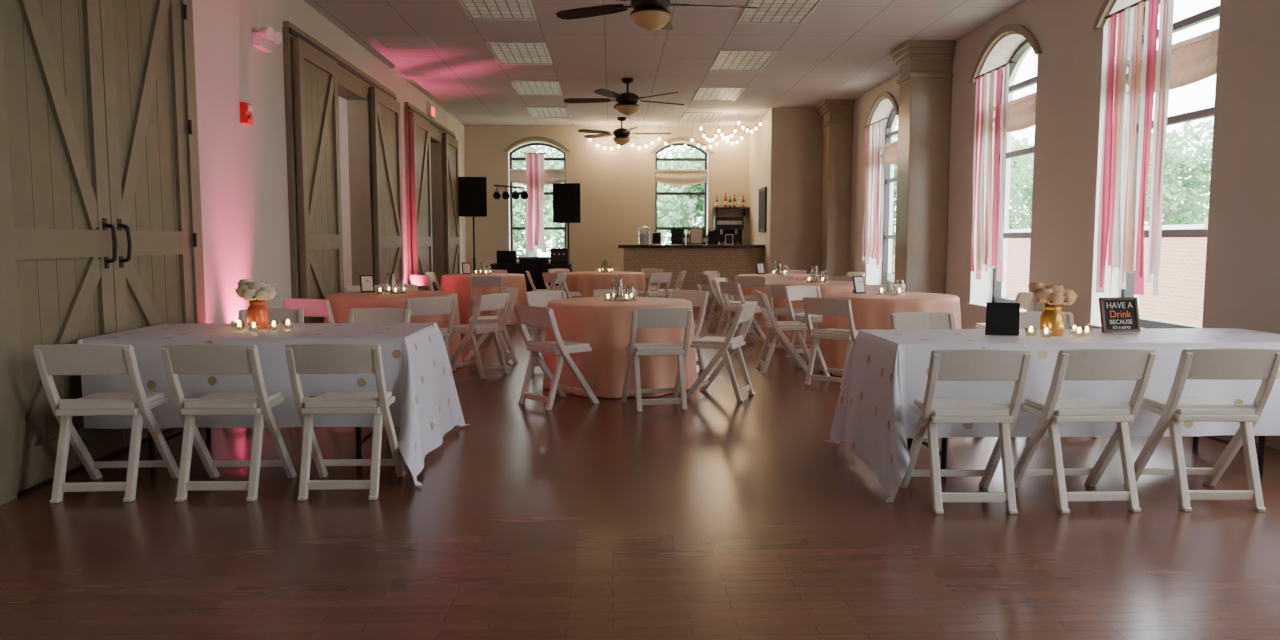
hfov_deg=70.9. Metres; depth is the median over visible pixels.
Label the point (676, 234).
sign frame
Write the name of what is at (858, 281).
frame
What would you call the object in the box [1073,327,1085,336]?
tealight candle
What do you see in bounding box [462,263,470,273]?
frame
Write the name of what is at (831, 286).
round table
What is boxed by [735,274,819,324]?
round table
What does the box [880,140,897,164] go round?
roman shade
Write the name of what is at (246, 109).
fire alarm strobe
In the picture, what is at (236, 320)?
tealight candle
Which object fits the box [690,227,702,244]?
sign frame
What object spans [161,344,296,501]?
folding chair
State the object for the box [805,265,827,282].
centerpiece
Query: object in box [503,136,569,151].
trim
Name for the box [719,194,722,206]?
liquor bottle
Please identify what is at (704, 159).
window
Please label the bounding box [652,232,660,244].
sign frame
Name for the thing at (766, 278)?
folding chair
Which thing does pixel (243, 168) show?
wall
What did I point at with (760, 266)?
frame
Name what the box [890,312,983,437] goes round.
folding chair
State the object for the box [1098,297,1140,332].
chalkboard sign
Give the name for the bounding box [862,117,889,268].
curtain
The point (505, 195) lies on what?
stand
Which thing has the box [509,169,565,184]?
roman shade
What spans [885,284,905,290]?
folding chair
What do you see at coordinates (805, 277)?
folding chair
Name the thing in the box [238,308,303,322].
folding chair
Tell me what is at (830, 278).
folding chair
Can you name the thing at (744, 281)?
folding chair
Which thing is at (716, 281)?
folding chair
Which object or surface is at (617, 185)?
wall
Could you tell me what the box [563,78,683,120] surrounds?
ceiling fan
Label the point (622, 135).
ceiling fan
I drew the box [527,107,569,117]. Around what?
ceiling light panel
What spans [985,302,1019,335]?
tent card
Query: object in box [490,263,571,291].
table
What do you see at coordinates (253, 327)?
tealight candle
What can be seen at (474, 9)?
ceiling light panel
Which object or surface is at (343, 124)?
wall
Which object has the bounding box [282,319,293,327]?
tealight candle
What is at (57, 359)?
folding chair
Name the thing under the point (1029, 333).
tealight candle
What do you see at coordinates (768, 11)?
ceiling light panel
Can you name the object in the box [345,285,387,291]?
folding chair
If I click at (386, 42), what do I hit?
ceiling vent
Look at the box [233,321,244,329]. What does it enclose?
tealight candle
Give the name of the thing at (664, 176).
roman shade
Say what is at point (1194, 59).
roman shade
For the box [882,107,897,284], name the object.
window
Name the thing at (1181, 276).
brick wall
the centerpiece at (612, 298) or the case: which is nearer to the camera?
the centerpiece at (612, 298)
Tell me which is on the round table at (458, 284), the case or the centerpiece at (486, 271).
the centerpiece at (486, 271)
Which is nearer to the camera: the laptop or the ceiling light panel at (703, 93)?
the ceiling light panel at (703, 93)
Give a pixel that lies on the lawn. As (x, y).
(891, 280)
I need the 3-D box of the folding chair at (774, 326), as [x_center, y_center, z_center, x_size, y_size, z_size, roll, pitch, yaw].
[1.421,0.111,8.966,0.524,0.799,0.460,0,5,-1]
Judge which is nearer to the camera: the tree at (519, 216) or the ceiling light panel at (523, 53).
the ceiling light panel at (523, 53)
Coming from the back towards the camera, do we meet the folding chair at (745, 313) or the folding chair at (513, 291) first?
the folding chair at (513, 291)
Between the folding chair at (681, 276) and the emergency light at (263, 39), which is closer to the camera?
the emergency light at (263, 39)
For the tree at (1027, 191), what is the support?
on the lawn
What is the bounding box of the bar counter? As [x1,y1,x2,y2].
[618,245,764,307]
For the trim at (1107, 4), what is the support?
attached to the wall at (1242, 283)
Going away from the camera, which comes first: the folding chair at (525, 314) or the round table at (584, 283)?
the folding chair at (525, 314)
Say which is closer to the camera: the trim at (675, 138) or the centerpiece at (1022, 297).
the centerpiece at (1022, 297)
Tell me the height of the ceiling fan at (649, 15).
0.620 m
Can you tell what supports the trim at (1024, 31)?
attached to the wall at (1242, 283)
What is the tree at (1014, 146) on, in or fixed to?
on the lawn
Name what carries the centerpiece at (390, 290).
on the round table at (340, 303)
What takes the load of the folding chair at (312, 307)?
on the floor
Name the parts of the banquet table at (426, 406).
folding table frame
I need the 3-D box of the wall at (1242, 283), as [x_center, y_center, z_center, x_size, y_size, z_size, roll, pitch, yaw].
[4.108,-1.281,8.200,0.454,3.700,22.300,0,5,-2]
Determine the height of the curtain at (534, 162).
2.119 m
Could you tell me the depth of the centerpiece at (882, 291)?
8.90 m
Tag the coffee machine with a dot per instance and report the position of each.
(724, 225)
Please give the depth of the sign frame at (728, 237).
17.30 m
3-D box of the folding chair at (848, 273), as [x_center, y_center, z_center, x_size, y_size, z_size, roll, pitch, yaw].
[3.212,-0.356,14.218,0.524,0.799,0.460,-2,5,-18]
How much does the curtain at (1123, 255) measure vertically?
2.296 m
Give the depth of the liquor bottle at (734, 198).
19.04 m
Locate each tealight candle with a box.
[230,319,241,327]
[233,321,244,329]
[248,322,259,330]
[268,321,279,329]
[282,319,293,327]
[1025,326,1036,335]
[1040,328,1052,336]
[1068,325,1077,334]
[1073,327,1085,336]
[1080,326,1092,335]
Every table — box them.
[77,323,469,484]
[324,290,462,370]
[440,273,526,324]
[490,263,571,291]
[543,297,696,397]
[566,271,645,297]
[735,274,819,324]
[760,280,867,346]
[819,291,960,375]
[824,328,1279,501]
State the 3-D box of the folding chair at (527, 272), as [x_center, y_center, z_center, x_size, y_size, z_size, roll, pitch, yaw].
[-1.618,-0.410,14.831,0.524,0.799,0.460,-1,5,-8]
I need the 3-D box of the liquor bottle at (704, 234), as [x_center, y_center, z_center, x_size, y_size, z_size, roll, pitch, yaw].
[1.251,-1.627,17.592,0.077,0.305,0.077,0,5,-2]
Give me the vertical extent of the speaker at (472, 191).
2.514 m
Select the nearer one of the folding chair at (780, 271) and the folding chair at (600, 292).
the folding chair at (600, 292)
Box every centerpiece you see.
[377,271,406,293]
[474,260,492,274]
[597,259,614,272]
[603,276,636,300]
[770,261,788,274]
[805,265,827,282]
[875,272,905,294]
[975,292,1036,328]
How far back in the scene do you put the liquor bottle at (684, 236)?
17.55 m
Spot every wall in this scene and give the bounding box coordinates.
[192,0,465,322]
[338,96,351,291]
[464,125,748,272]
[748,108,822,274]
[850,0,1279,333]
[891,217,1207,325]
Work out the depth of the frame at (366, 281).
9.18 m
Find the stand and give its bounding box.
[493,184,527,250]
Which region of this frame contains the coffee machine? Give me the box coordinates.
[713,217,743,244]
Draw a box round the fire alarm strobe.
[240,102,253,125]
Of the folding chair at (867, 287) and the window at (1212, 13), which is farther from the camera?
the folding chair at (867, 287)
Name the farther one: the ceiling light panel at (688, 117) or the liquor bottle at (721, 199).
the liquor bottle at (721, 199)
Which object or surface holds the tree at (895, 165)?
on the lawn
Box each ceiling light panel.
[458,0,536,19]
[485,41,551,64]
[510,80,562,95]
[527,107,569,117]
[680,112,722,122]
[692,87,745,100]
[709,50,777,70]
[736,0,822,23]
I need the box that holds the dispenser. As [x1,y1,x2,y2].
[638,226,649,244]
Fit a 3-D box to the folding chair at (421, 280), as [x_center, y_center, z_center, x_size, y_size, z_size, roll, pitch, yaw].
[-3.072,-0.278,13.344,0.460,0.799,0.524,5,7,42]
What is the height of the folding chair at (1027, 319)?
0.799 m
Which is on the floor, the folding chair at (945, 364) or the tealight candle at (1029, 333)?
the folding chair at (945, 364)
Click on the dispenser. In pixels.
(643, 238)
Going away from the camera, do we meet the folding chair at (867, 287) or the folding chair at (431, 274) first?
the folding chair at (867, 287)
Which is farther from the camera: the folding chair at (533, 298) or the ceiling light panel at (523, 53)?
the ceiling light panel at (523, 53)
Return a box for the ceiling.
[303,0,1025,126]
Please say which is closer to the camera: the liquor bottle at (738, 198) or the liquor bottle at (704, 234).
the liquor bottle at (704, 234)
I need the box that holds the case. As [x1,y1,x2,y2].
[550,248,568,263]
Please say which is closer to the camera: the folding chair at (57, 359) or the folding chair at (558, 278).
the folding chair at (57, 359)
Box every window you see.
[510,143,565,259]
[655,143,706,242]
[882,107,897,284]
[992,40,1036,302]
[1121,0,1219,328]
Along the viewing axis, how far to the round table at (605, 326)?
7.46 m
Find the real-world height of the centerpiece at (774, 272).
0.220 m
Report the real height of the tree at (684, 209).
5.393 m
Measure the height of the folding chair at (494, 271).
0.799 m
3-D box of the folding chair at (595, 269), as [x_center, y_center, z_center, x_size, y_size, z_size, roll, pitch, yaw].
[-0.599,-0.520,16.063,0.460,0.799,0.524,0,5,1]
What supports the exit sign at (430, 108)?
attached to the wall at (243, 168)
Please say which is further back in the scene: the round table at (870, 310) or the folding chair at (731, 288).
the folding chair at (731, 288)
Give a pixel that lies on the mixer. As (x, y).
(524, 260)
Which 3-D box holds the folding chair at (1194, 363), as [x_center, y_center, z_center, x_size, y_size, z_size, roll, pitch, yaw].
[2.812,0.506,4.523,0.460,0.799,0.524,0,5,1]
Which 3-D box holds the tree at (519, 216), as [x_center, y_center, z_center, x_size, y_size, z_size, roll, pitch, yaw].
[-3.516,-3.929,28.001,5.374,5.888,5.312,0,5,3]
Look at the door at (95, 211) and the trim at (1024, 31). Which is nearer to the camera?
the door at (95, 211)
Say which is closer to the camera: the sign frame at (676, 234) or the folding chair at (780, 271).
the folding chair at (780, 271)
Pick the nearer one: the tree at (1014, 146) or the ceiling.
the ceiling
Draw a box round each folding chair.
[33,344,178,502]
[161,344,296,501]
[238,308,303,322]
[282,299,334,322]
[285,343,404,500]
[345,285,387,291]
[348,308,410,322]
[384,284,417,289]
[405,297,455,373]
[409,275,433,290]
[424,272,440,290]
[451,293,509,378]
[464,287,518,363]
[469,276,501,316]
[481,270,506,272]
[514,305,598,409]
[524,290,566,370]
[526,271,546,290]
[532,271,564,307]
[542,273,581,297]
[548,269,569,290]
[550,273,566,290]
[593,289,637,296]
[594,268,619,270]
[621,307,691,411]
[637,272,671,297]
[641,269,662,296]
[656,271,685,293]
[668,290,708,369]
[686,301,757,401]
[694,274,731,326]
[702,271,729,321]
[713,278,757,339]
[719,281,770,346]
[734,276,764,330]
[755,291,812,373]
[764,276,794,284]
[768,284,811,353]
[779,270,806,273]
[784,285,822,361]
[802,297,858,388]
[804,276,828,280]
[828,276,852,281]
[846,272,864,276]
[865,285,895,291]
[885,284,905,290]
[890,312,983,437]
[900,349,1030,513]
[1013,348,1155,512]
[1019,312,1099,437]
[1123,348,1279,511]
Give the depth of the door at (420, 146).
14.66 m
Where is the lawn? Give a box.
[891,280,1201,326]
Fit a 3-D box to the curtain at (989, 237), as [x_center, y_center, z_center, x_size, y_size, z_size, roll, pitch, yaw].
[3.824,-1.569,9.798,0.098,2.273,0.950,0,5,-2]
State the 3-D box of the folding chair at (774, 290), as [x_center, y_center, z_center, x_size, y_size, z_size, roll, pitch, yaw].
[1.789,-0.033,10.588,0.460,0.799,0.524,2,6,24]
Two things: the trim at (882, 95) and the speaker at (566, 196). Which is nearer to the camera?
the trim at (882, 95)
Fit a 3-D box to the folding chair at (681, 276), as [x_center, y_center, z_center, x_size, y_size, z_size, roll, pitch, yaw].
[0.489,-0.416,14.895,0.524,0.799,0.460,1,5,12]
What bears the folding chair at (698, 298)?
on the floor
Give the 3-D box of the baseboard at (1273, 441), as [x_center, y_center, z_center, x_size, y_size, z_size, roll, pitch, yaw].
[3.960,0.656,6.510,0.025,0.140,18.600,0,5,-2]
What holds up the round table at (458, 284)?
on the floor
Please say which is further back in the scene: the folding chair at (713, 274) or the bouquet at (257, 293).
the folding chair at (713, 274)
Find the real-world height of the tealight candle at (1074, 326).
0.053 m
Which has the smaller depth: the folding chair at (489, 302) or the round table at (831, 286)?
the folding chair at (489, 302)
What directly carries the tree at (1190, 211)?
on the lawn
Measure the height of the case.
0.280 m
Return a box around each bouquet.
[235,279,278,328]
[1027,282,1076,335]
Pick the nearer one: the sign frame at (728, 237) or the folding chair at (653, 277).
the folding chair at (653, 277)
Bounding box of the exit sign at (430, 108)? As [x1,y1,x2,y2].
[427,101,434,118]
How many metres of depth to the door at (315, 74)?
9.54 m
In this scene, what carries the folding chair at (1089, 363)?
on the floor
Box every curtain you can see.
[524,153,545,253]
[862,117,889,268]
[971,61,1016,280]
[1096,0,1173,295]
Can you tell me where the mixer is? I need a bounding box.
[519,257,548,263]
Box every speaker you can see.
[458,177,486,272]
[553,183,580,262]
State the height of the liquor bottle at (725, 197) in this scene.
0.305 m
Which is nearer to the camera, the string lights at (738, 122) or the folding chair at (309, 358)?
the folding chair at (309, 358)
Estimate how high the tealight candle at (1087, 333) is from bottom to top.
0.053 m
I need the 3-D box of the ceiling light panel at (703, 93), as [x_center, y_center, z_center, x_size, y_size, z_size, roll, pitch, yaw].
[1.281,-3.720,14.826,0.730,0.015,1.350,0,5,-2]
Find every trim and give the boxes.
[0,0,205,504]
[282,21,396,298]
[404,102,455,290]
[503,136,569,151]
[651,137,713,152]
[865,92,898,128]
[970,24,1042,82]
[1092,0,1114,29]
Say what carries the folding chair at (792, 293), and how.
on the floor
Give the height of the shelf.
0.190 m
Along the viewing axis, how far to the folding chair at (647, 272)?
15.91 m
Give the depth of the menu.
17.20 m
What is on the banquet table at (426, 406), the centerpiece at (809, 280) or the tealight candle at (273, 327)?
the tealight candle at (273, 327)
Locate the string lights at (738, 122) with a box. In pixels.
[589,114,764,149]
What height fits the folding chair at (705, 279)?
0.799 m
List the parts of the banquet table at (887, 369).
folding table frame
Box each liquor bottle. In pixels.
[683,229,685,244]
[686,229,689,244]
[703,229,705,244]
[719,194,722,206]
[724,193,726,206]
[733,194,735,206]
[737,193,740,206]
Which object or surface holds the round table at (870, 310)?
on the floor
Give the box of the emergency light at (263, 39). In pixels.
[252,27,281,52]
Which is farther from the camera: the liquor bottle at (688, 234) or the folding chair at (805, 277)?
the liquor bottle at (688, 234)
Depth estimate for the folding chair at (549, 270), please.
15.87 m
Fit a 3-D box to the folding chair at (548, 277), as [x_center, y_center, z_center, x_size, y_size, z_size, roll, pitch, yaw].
[-1.206,-0.354,14.203,0.460,0.799,0.524,5,7,42]
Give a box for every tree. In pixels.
[512,145,564,256]
[657,146,703,244]
[891,124,897,274]
[1008,137,1033,228]
[1009,147,1033,228]
[1144,119,1212,225]
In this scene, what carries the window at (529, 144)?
in the wall at (617, 185)
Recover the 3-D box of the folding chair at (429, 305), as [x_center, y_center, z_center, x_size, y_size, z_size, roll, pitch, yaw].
[-1.979,0.178,8.210,0.460,0.799,0.524,-3,6,-34]
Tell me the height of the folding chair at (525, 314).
0.799 m
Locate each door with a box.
[0,0,194,491]
[292,37,403,322]
[409,112,460,290]
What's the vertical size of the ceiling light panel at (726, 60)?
0.015 m
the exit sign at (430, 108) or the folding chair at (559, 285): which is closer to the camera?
the folding chair at (559, 285)
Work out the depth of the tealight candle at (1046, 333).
5.07 m
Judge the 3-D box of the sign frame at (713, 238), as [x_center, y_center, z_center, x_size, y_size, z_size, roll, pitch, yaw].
[1.420,-1.581,17.327,0.198,0.259,0.111,1,5,11]
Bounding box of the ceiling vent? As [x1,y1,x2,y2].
[369,36,439,49]
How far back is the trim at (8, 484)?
6.40 m
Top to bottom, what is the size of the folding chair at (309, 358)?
0.799 m
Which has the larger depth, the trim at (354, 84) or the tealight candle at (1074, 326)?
the trim at (354, 84)
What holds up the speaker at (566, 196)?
on the floor
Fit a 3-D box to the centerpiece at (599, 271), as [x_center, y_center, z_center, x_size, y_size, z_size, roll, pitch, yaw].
[-0.566,-0.902,14.969,0.300,0.220,0.300,0,5,-2]
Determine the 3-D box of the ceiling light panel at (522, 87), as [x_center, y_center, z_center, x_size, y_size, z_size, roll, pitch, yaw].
[-1.622,-3.668,14.238,0.730,0.015,1.350,0,5,-2]
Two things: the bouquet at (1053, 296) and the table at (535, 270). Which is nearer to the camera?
the bouquet at (1053, 296)
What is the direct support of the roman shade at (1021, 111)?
attached to the window at (997, 285)
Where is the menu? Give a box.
[758,187,766,231]
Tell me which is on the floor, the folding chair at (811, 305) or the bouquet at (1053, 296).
the folding chair at (811, 305)
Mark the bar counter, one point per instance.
(730, 261)
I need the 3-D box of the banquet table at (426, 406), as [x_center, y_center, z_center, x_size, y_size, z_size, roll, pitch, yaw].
[-2.156,0.444,5.447,2.000,0.752,1.591,0,5,-2]
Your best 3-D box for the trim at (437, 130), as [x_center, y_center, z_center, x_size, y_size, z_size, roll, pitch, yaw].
[-3.655,-1.769,15.614,0.270,3.360,4.070,0,5,-2]
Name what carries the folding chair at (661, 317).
on the floor
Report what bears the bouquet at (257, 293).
on the banquet table at (426, 406)
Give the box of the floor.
[0,308,1279,639]
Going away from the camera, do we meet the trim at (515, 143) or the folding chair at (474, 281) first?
the folding chair at (474, 281)
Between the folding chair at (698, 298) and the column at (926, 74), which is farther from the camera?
the column at (926, 74)
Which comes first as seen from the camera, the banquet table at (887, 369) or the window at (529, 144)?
the banquet table at (887, 369)
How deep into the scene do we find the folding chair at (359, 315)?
6.69 m
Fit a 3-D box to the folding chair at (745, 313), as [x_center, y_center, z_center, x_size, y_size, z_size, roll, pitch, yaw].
[0.678,0.244,7.472,0.524,0.799,0.460,2,5,22]
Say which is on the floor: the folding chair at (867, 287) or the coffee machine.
the folding chair at (867, 287)
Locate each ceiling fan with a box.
[556,0,757,30]
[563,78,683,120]
[578,117,670,145]
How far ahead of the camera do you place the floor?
3.91 m
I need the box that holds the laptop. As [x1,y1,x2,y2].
[496,251,517,263]
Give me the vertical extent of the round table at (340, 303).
0.754 m
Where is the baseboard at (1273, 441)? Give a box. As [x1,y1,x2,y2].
[1254,435,1279,449]
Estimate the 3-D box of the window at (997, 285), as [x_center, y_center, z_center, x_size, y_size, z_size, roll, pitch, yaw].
[4.172,-1.560,9.639,0.084,2.900,1.470,0,5,-2]
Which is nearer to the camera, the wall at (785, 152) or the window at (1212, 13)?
the window at (1212, 13)
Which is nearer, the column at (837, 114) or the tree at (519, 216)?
the column at (837, 114)
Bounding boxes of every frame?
[359,275,374,292]
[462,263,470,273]
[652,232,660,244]
[671,229,682,244]
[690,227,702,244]
[708,231,718,244]
[725,234,732,244]
[756,263,764,273]
[852,276,865,293]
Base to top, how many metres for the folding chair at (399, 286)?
0.799 m
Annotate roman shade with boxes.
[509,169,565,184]
[655,169,706,184]
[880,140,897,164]
[993,92,1035,131]
[1126,28,1218,93]
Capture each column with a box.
[816,99,854,275]
[890,40,955,293]
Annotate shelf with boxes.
[712,207,749,216]

